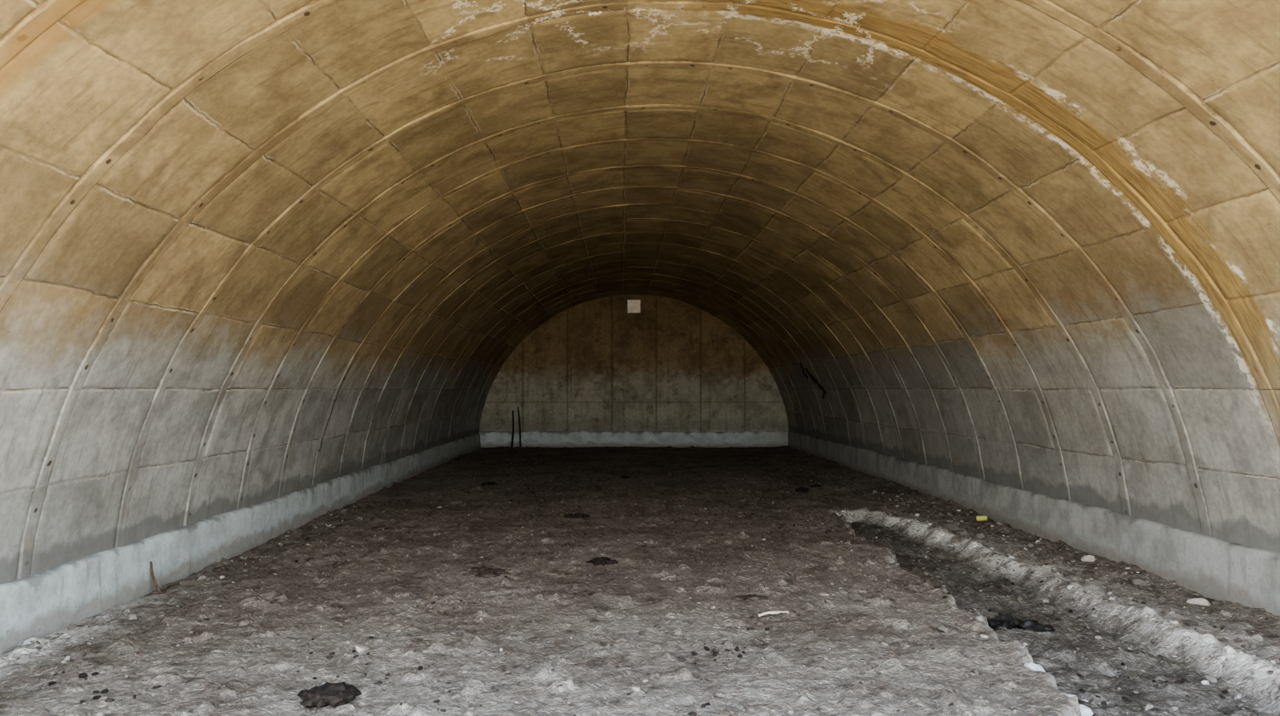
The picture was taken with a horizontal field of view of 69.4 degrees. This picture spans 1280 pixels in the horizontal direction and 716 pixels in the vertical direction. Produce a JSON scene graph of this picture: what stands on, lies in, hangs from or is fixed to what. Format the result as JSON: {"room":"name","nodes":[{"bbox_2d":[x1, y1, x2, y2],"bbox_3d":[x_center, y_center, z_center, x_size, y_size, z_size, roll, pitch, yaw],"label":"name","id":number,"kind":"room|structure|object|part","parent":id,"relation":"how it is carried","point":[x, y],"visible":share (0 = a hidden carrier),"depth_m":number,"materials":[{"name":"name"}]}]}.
{"room":"empty arched bunker","nodes":[
{"label":"empty arched bunker","id":0,"kind":"room"},
{"bbox_2d":[0,387,490,584],"bbox_3d":[-4.000,1.257,14.014,0.351,1.600,22.256,0,-2,-1],"label":"wall","id":1,"kind":"structure","parent":0,"point":[84,472],"depth_m":7.66,"materials":[{"name":"concrete"}]},
{"bbox_2d":[0,432,481,654],"bbox_3d":[-4.157,1.915,13.941,0.190,0.520,22.200,0,-2,-1],"label":"baseboard","id":2,"kind":"structure","parent":1,"relation":"attached to","point":[40,604],"depth_m":7.78,"materials":[{"name":"concrete"}]},
{"bbox_2d":[478,294,788,432],"bbox_3d":[-0.146,0.300,25.211,8.670,4.243,0.024,0,-2,-1],"label":"wall","id":3,"kind":"structure","parent":0,"point":[675,365],"depth_m":25.21,"materials":[{"name":"concrete"}]},
{"bbox_2d":[479,430,788,447],"bbox_3d":[-0.145,2.247,25.102,8.400,0.545,0.110,0,-2,-1],"label":"baseboard","id":4,"kind":"structure","parent":3,"relation":"attached to","point":[488,438],"depth_m":25.06,"materials":[{"name":"concrete"}]},
{"bbox_2d":[625,297,642,314],"bbox_3d":[-0.165,-1.409,25.231,0.450,0.445,0.100,0,-2,-1],"label":"air vent","id":5,"kind":"object","parent":3,"relation":"in","point":[633,305],"visible":1,"depth_m":25.22,"materials":[{"name":"metal"}]},
{"bbox_3d":[-0.165,-1.409,25.231,0.370,0.370,0.020,0,-2,-1],"label":"pane","id":6,"kind":"part","parent":5,"relation":"part of","materials":[{"name":"beige"}]},
{"bbox_2d":[0,0,1279,389],"bbox_3d":[0.087,-0.819,14.167,7.880,2.589,22.256,0,-2,-1],"label":"ceiling","id":7,"kind":"structure","parent":0,"point":[195,194],"depth_m":6.88,"materials":[{"name":"concrete"}]},
{"bbox_2d":[0,444,1279,715],"bbox_3d":[0.093,2.079,13.755,8.600,0.260,22.820,0,-2,-1],"label":"floor","id":8,"kind":"structure","parent":0,"point":[933,670],"depth_m":6.58,"materials":[{"name":"grey soil"}]},
{"bbox_2d":[150,561,179,594],"bbox_3d":[-3.863,1.764,7.511,0.141,0.260,0.314,0,-2,-1],"label":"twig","id":9,"kind":"object","parent":8,"relation":"on","point":[156,584],"visible":1,"depth_m":7.39,"materials":[{"name":"brown wood"}]},
{"bbox_2d":[211,566,229,571],"bbox_3d":[-3.752,1.893,8.261,0.149,0.059,0.106,0,-2,-1],"label":"clod","id":10,"kind":"object","parent":8,"relation":"on","point":[219,569],"visible":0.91,"depth_m":8.24,"materials":[{"name":"brown soil"}]},
{"bbox_2d":[297,680,361,707],"bbox_3d":[-1.594,1.708,4.700,0.320,0.106,0.266,0,-2,-1],"label":"clod","id":11,"kind":"object","parent":8,"relation":"on","point":[335,694],"visible":1,"depth_m":4.64,"materials":[{"name":"soil"}]},
{"bbox_2d":[367,525,394,530],"bbox_3d":[-2.930,1.933,10.499,0.247,0.051,0.253,-1,-2,21],"label":"clod","id":12,"kind":"object","parent":8,"relation":"on","point":[379,527],"visible":1,"depth_m":10.45,"materials":[{"name":"brown soil"}]},
{"bbox_2d":[467,566,509,578],"bbox_3d":[-1.322,1.846,7.970,0.346,0.050,0.472,2,-2,-41],"label":"clod","id":13,"kind":"object","parent":8,"relation":"on","point":[485,572],"visible":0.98,"depth_m":7.92,"materials":[{"name":"brown soil"}]},
{"bbox_2d":[480,481,497,485],"bbox_3d":[-2.533,2.095,15.412,0.268,0.056,0.316,-1,-2,28],"label":"clod","id":14,"kind":"object","parent":8,"relation":"on","point":[489,482],"visible":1,"depth_m":15.34,"materials":[{"name":"brown soil"}]},
{"bbox_2d":[510,410,514,447],"bbox_3d":[-3.424,1.909,24.864,0.067,1.005,0.153,0,-2,8],"label":"wooden stick","id":15,"kind":"object","parent":8,"relation":"on","point":[512,435],"visible":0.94,"depth_m":24.85,"materials":[{"name":"black wood"}]},
{"bbox_2d":[517,406,521,447],"bbox_3d":[-3.243,1.859,24.879,0.051,1.105,0.182,1,-2,-31],"label":"wooden stick","id":16,"kind":"object","parent":8,"relation":"on","point":[520,443],"visible":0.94,"depth_m":24.85,"materials":[{"name":"black wood"}]},
{"bbox_2d":[562,512,590,518],"bbox_3d":[-0.783,1.954,11.424,0.326,0.084,0.206,0,-2,12],"label":"clod","id":17,"kind":"object","parent":8,"relation":"on","point":[576,515],"visible":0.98,"depth_m":11.38,"materials":[{"name":"brown soil"}]},
{"bbox_2d":[586,556,618,565],"bbox_3d":[-0.362,1.856,8.427,0.297,0.074,0.289,1,-2,-31],"label":"clod","id":18,"kind":"object","parent":8,"relation":"on","point":[602,560],"visible":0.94,"depth_m":8.38,"materials":[{"name":"soil"}]},
{"bbox_2d":[619,475,632,477],"bbox_3d":[-0.246,2.120,16.445,0.240,0.053,0.228,0,-2,-1],"label":"clod","id":19,"kind":"object","parent":8,"relation":"on","point":[622,476],"visible":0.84,"depth_m":16.38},
{"bbox_2d":[0,462,1279,715],"bbox_3d":[0.146,2.025,11.616,8.287,0.241,16.799,0,-2,-1],"label":"gravel stones","id":20,"kind":"object","parent":8,"relation":"on","point":[1085,710],"visible":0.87,"depth_m":6.35},
{"bbox_2d":[731,593,768,601],"bbox_3d":[0.833,1.806,6.966,0.280,0.037,0.185,1,-2,-27],"label":"clod","id":21,"kind":"object","parent":8,"relation":"on","point":[748,597],"visible":1,"depth_m":6.93,"materials":[{"name":"brown soil"}]},
{"bbox_2d":[758,610,788,616],"bbox_3d":[0.945,1.783,6.452,0.236,0.036,0.069,1,-2,-20],"label":"stick","id":22,"kind":"object","parent":8,"relation":"on","point":[769,611],"visible":1,"depth_m":6.45,"materials":[{"name":"white wood"}]},
{"bbox_2d":[794,486,810,492],"bbox_3d":[2.492,2.030,14.195,0.281,0.089,0.237,-1,-2,39],"label":"clod","id":23,"kind":"object","parent":8,"relation":"on","point":[803,489],"visible":0.99,"depth_m":14.14,"materials":[{"name":"brown soil"}]},
{"bbox_2d":[808,483,821,487],"bbox_3d":[2.835,2.067,14.918,0.196,0.084,0.182,-2,-2,39],"label":"clod","id":24,"kind":"object","parent":8,"relation":"on","point":[817,485],"visible":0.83,"depth_m":14.87,"materials":[{"name":"brown soil"}]},
{"bbox_2d":[905,489,920,495],"bbox_3d":[4.027,2.003,13.627,0.214,0.124,0.157,0,-2,-1],"label":"clod","id":25,"kind":"object","parent":8,"relation":"on","point":[914,493],"visible":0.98,"depth_m":13.60,"materials":[{"name":"brown soil"}]},
{"bbox_2d":[976,514,987,520],"bbox_3d":[4.179,1.959,11.302,0.129,0.075,0.066,-1,-2,29],"label":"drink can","id":26,"kind":"object","parent":8,"relation":"on","point":[980,517],"visible":1,"depth_m":11.28,"materials":[{"name":"yellow metal"}]},
{"bbox_2d":[987,612,1055,631],"bbox_3d":[2.679,1.890,6.631,0.500,0.072,0.320,0,-2,-1],"label":"scrap","id":27,"kind":"object","parent":8,"relation":"on","point":[1002,620],"visible":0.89,"depth_m":6.56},
{"bbox_2d":[778,387,1279,552],"bbox_3d":[4.176,1.261,14.185,0.347,1.604,22.256,0,-2,-1],"label":"wall","id":28,"kind":"structure","parent":0,"point":[1204,461],"depth_m":8.63,"materials":[{"name":"concrete"}]},
{"bbox_2d":[799,363,826,398],"bbox_3d":[3.751,0.490,20.026,0.243,0.782,1.365,1,-2,-15],"label":"hanging cable","id":29,"kind":"object","parent":28,"relation":"attached to","point":[813,378],"visible":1,"depth_m":19.87,"materials":[{"name":"black rubber"}]},
{"bbox_2d":[788,429,1279,615],"bbox_3d":[4.333,1.885,14.120,0.190,0.592,22.200,0,-2,-1],"label":"baseboard","id":30,"kind":"structure","parent":28,"relation":"attached to","point":[1216,569],"depth_m":8.75,"materials":[{"name":"concrete"}]}
]}

